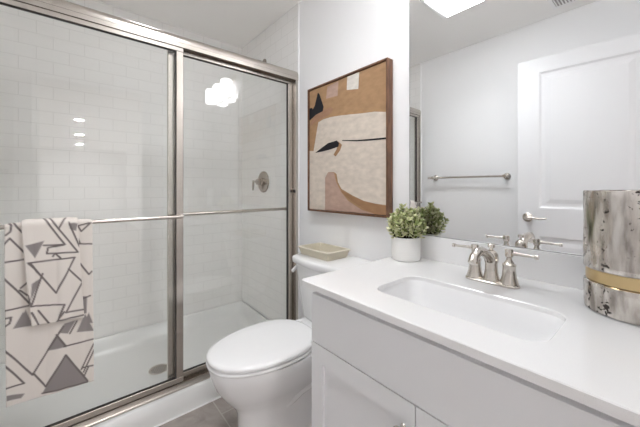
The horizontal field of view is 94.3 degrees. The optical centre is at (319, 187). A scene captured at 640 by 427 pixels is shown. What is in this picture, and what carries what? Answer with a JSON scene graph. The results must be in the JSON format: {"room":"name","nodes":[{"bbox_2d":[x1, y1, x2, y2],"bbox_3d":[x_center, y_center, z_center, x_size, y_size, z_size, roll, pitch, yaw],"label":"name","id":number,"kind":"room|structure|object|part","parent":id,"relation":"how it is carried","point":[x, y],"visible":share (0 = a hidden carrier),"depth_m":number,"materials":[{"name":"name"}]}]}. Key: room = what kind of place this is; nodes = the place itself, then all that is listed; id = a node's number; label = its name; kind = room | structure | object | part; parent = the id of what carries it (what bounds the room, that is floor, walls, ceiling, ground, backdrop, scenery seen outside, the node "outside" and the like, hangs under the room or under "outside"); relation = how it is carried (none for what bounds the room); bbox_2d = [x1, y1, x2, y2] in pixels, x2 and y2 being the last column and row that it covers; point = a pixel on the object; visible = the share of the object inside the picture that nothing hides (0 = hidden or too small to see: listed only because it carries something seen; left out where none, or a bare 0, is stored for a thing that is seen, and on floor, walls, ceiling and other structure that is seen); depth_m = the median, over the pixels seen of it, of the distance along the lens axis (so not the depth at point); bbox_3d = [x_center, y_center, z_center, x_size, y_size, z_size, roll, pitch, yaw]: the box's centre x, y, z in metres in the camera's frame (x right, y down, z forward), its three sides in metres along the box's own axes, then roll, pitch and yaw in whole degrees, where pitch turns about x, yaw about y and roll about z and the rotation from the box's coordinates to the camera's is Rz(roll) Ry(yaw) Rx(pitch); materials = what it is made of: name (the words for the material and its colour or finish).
{"room":"bathroom","nodes":[
{"label":"bathroom","id":0,"kind":"room"},
{"bbox_2d":[159,397,237,426],"bbox_3d":[2.169,1.220,-2.416,3.000,0.100,11.710,0,0,-40],"label":"floor","id":1,"kind":"structure","parent":0,"point":[217,413],"depth_m":1.51,"materials":[{"name":"grey tile"}]},
{"bbox_2d":[0,301,268,426],"bbox_3d":[-1.000,1.095,1.852,1.522,0.150,0.880,0,0,-40],"label":"shower pan","id":2,"kind":"object","parent":1,"relation":"on","point":[131,361],"visible":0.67,"depth_m":1.76,"materials":[{"name":"white plastic"}]},
{"bbox_2d":[206,253,371,426],"bbox_3d":[-0.157,0.774,1.433,0.768,0.792,0.426,0,0,-40],"label":"toilet","id":3,"kind":"object","parent":1,"relation":"on","point":[262,370],"visible":0.69,"depth_m":1.26,"materials":[{"name":"white ceramic"}]},
{"bbox_3d":[-0.253,0.719,1.337,0.498,0.014,0.360,0,0,-40],"label":"seat","id":4,"kind":"part","parent":3,"relation":"part of","materials":[{"name":"white plastic"}]},
{"bbox_3d":[-0.253,0.696,1.337,0.496,0.022,0.362,0,0,-40],"label":"lid","id":5,"kind":"part","parent":3,"relation":"part of","materials":[{"name":"white plastic"}]},
{"bbox_3d":[-0.180,0.950,1.399,0.670,0.440,0.356,0,0,-40],"label":"bowl","id":6,"kind":"part","parent":3,"relation":"part of","materials":[{"name":"white ceramic"}]},
{"bbox_2d":[296,317,311,327],"bbox_3d":[0.036,0.772,1.581,0.235,0.085,0.350,0,0,-40],"label":"toilet","id":7,"kind":"object","parent":3,"relation":"attached to","point":[305,320],"depth_m":1.62,"materials":[{"name":"white ceramic"}]},
{"bbox_3d":[0.053,0.574,1.595,0.238,0.308,0.380,0,0,-40],"label":"tank","id":8,"kind":"part","parent":3,"relation":"part of","materials":[{"name":"white ceramic"}]},
{"bbox_2d":[298,242,350,260],"bbox_3d":[0.019,0.354,1.648,0.175,0.046,0.260,0,0,-40],"label":"woven tray","id":9,"kind":"object","parent":3,"relation":"on","point":[323,251],"visible":1,"depth_m":1.63,"materials":[{"name":"wicker"}]},
{"bbox_3d":[0.045,0.399,1.589,0.258,0.041,0.404,0,0,-40],"label":"tank lid","id":10,"kind":"part","parent":3,"relation":"part of","materials":[{"name":"white ceramic"}]},
{"bbox_2d":[312,292,635,426],"bbox_3d":[0.437,0.751,0.856,0.596,0.838,0.816,0,0,-40],"label":"vanity cabinet","id":11,"kind":"object","parent":1,"relation":"on","point":[368,370],"visible":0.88,"depth_m":0.72,"materials":[{"name":"white paint"}]},
{"bbox_3d":[0.105,0.783,0.853,0.021,0.538,0.388,0,0,-40],"label":"door","id":12,"kind":"part","parent":11,"relation":"part of","materials":[{"name":"white paint"}]},
{"bbox_3d":[0.368,0.783,0.541,0.021,0.538,0.420,0,0,-40],"label":"door","id":13,"kind":"part","parent":11,"relation":"part of","materials":[{"name":"white paint"}]},
{"bbox_2d":[302,235,639,426],"bbox_3d":[0.444,0.269,0.864,0.605,0.119,0.864,0,0,-40],"label":"countertop","id":14,"kind":"structure","parent":11,"relation":"on","point":[592,360],"depth_m":0.69,"materials":[{"name":"white stone"}]},
{"bbox_2d":[386,203,428,261],"bbox_3d":[0.368,0.186,1.269,0.181,0.243,0.163,0,0,-43],"label":"potted succulent","id":15,"kind":"object","parent":14,"relation":"on","point":[405,225],"visible":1,"depth_m":1.23,"materials":[{"name":"green plant"}]},
{"bbox_2d":[391,234,420,261],"bbox_3d":[0.369,0.259,1.277,0.122,0.098,0.122,0,0,-40],"label":"pot","id":16,"kind":"object","parent":15,"relation":"attached to","point":[404,247],"depth_m":1.23,"materials":[{"name":"white ceramic"}]},
{"bbox_2d":[379,280,563,341],"bbox_3d":[0.382,0.391,0.814,0.274,0.142,0.480,0,0,-40],"label":"sink","id":17,"kind":"object","parent":14,"relation":"in","point":[513,320],"visible":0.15,"depth_m":0.87,"materials":[{"name":"white ceramic"}]},
{"bbox_2d":[452,243,538,288],"bbox_3d":[0.509,0.245,0.924,0.178,0.126,0.254,0,0,-40],"label":"faucet","id":18,"kind":"object","parent":14,"relation":"on","point":[509,280],"visible":1,"depth_m":0.93,"materials":[{"name":"silver metal"}]},
{"bbox_3d":[0.497,0.205,1.034,0.014,0.014,0.070,0,0,-40],"label":"lever","id":19,"kind":"part","parent":18,"relation":"part of","materials":[{"name":"silver metal"}]},
{"bbox_3d":[0.523,0.245,1.003,0.053,0.106,0.053,0,0,-40],"label":"handle","id":20,"kind":"part","parent":18,"relation":"part of","materials":[{"name":"silver metal"}]},
{"bbox_3d":[0.508,0.240,0.923,0.177,0.116,0.051,0,0,-40],"label":"spout","id":21,"kind":"part","parent":18,"relation":"part of","materials":[{"name":"silver metal"}]},
{"bbox_3d":[0.556,0.193,0.964,0.022,0.022,0.022,0,0,-40],"label":"lift knob","id":22,"kind":"part","parent":18,"relation":"part of","materials":[{"name":"silver metal"}]},
{"bbox_3d":[0.556,0.302,0.964,0.054,0.012,0.160,0,0,-40],"label":"plate","id":23,"kind":"part","parent":18,"relation":"part of","materials":[{"name":"silver metal"}]},
{"bbox_3d":[0.589,0.245,0.925,0.053,0.106,0.053,0,0,-40],"label":"handle","id":24,"kind":"part","parent":18,"relation":"part of","materials":[{"name":"silver metal"}]},
{"bbox_3d":[0.616,0.205,0.894,0.014,0.014,0.070,0,0,-40],"label":"lever","id":25,"kind":"part","parent":18,"relation":"part of","materials":[{"name":"silver metal"}]},
{"bbox_2d":[583,190,639,325],"bbox_3d":[0.774,0.158,0.727,0.197,0.300,0.197,0,0,-40],"label":"metal vase","id":26,"kind":"object","parent":14,"relation":"on","point":[611,230],"visible":1,"depth_m":0.69,"materials":[{"name":"silver metal"}]},
{"bbox_2d":[96,0,301,47],"bbox_3d":[2.169,-1.310,-2.416,3.000,0.100,11.710,0,0,-40],"label":"ceiling","id":27,"kind":"structure","parent":0,"point":[234,22],"depth_m":2.16,"materials":[{"name":"white paint"}]},
{"bbox_2d":[243,0,408,319],"bbox_3d":[0.179,-0.045,1.741,0.120,2.430,2.790,0,0,-40],"label":"wall","id":28,"kind":"structure","parent":0,"point":[337,38],"depth_m":1.65,"materials":[{"name":"white paint"}]},
{"bbox_2d":[18,0,297,426],"bbox_3d":[-0.749,0.129,1.554,1.520,1.846,0.066,0,0,-40],"label":"shower door frame","id":29,"kind":"object","parent":28,"relation":"attached to","point":[62,6],"visible":0.7,"depth_m":1.56,"materials":[{"name":"grey metal"}]},
{"bbox_2d":[0,0,183,426],"bbox_3d":[-0.996,0.138,1.297,0.760,1.745,0.064,0,0,-40],"label":"sliding shower door","id":30,"kind":"structure","parent":29,"relation":"hanging from","point":[178,216],"depth_m":1.52,"materials":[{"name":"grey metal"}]},
{"bbox_2d":[4,219,93,407],"bbox_3d":[-1.077,0.481,1.195,0.266,0.694,0.036,0,0,-40],"label":"bath towel","id":31,"kind":"object","parent":30,"relation":"hanging from","point":[50,358],"visible":0.76,"depth_m":1.17,"materials":[{"name":"fabric"}]},
{"bbox_2d":[21,217,83,326],"bbox_3d":[-1.073,0.333,1.199,0.188,0.419,0.058,0,0,-40],"label":"hand towel","id":32,"kind":"object","parent":30,"relation":"hanging from","point":[51,251],"visible":1,"depth_m":1.18,"materials":[{"name":"fabric"}]},
{"bbox_3d":[-1.010,-0.720,1.313,0.760,0.030,0.022,0,0,-40],"label":"rail","id":33,"kind":"part","parent":30,"relation":"part of","materials":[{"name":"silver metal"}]},
{"bbox_3d":[-1.010,0.997,1.313,0.760,0.026,0.022,0,0,-40],"label":"rail","id":34,"kind":"part","parent":30,"relation":"part of","materials":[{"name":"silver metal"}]},
{"bbox_2d":[167,49,291,379],"bbox_3d":[-0.507,0.138,1.806,0.779,1.745,0.066,0,0,-40],"label":"sliding shower door","id":35,"kind":"structure","parent":29,"relation":"hanging from","point":[170,54],"depth_m":1.58,"materials":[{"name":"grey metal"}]},
{"bbox_3d":[-0.492,0.997,1.789,0.779,0.026,0.022,0,0,-40],"label":"rail","id":36,"kind":"part","parent":35,"relation":"part of","materials":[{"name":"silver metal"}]},
{"bbox_3d":[-0.492,-0.720,1.789,0.779,0.030,0.022,0,0,-40],"label":"rail","id":37,"kind":"part","parent":35,"relation":"part of","materials":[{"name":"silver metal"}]},
{"bbox_2d":[242,3,297,319],"bbox_3d":[-0.427,-0.120,2.360,0.008,2.280,0.862,0,0,-40],"label":"wall tile","id":38,"kind":"structure","parent":28,"relation":"attached to","point":[263,100],"depth_m":2.35,"materials":[{"name":"white tile"}]},
{"bbox_2d":[252,171,268,191],"bbox_3d":[-0.477,-0.045,2.361,0.067,0.170,0.170,0,0,-40],"label":"shower valve","id":39,"kind":"object","parent":38,"relation":"attached to","point":[262,181],"visible":1,"depth_m":2.35,"materials":[{"name":"silver metal"}]},
{"bbox_2d":[298,2,298,318],"bbox_3d":[-0.147,-0.045,2.026,0.011,2.430,0.010,0,0,-40],"label":"trim","id":40,"kind":"structure","parent":28,"relation":"attached to","point":[298,2],"depth_m":2.02,"materials":[{"name":"white paint"}]},
{"bbox_2d":[308,57,392,217],"bbox_3d":[0.137,-0.237,1.663,0.043,0.766,0.620,0,0,-40],"label":"framed painting","id":41,"kind":"object","parent":28,"relation":"attached to","point":[350,115],"visible":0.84,"depth_m":1.59,"materials":[{"name":"brown wood"}]},
{"bbox_2d":[421,235,584,289],"bbox_3d":[0.668,0.259,1.052,0.019,0.099,0.862,0,0,-40],"label":"backsplash","id":42,"kind":"structure","parent":28,"relation":"attached to","point":[568,270],"depth_m":1.00,"materials":[{"name":"white stone"}]},
{"bbox_2d":[409,0,639,255],"bbox_3d":[0.682,-0.329,1.048,0.006,1.075,0.834,0,0,-40],"label":"wall mirror","id":43,"kind":"object","parent":28,"relation":"attached to","point":[518,109],"visible":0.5,"depth_m":1.03,"materials":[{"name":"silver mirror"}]},
{"bbox_3d":[-1.322,-0.045,2.234,1.540,2.430,0.100,0,0,-40],"label":"wall","id":44,"kind":"structure","parent":0,"visible":0},
{"bbox_2d":[0,0,241,363],"bbox_3d":[-1.288,-0.120,2.192,1.524,2.280,0.008,0,0,-40],"label":"wall tile","id":45,"kind":"structure","parent":44,"relation":"attached to","point":[83,111],"depth_m":2.09,"materials":[{"name":"white tile"}]}
]}

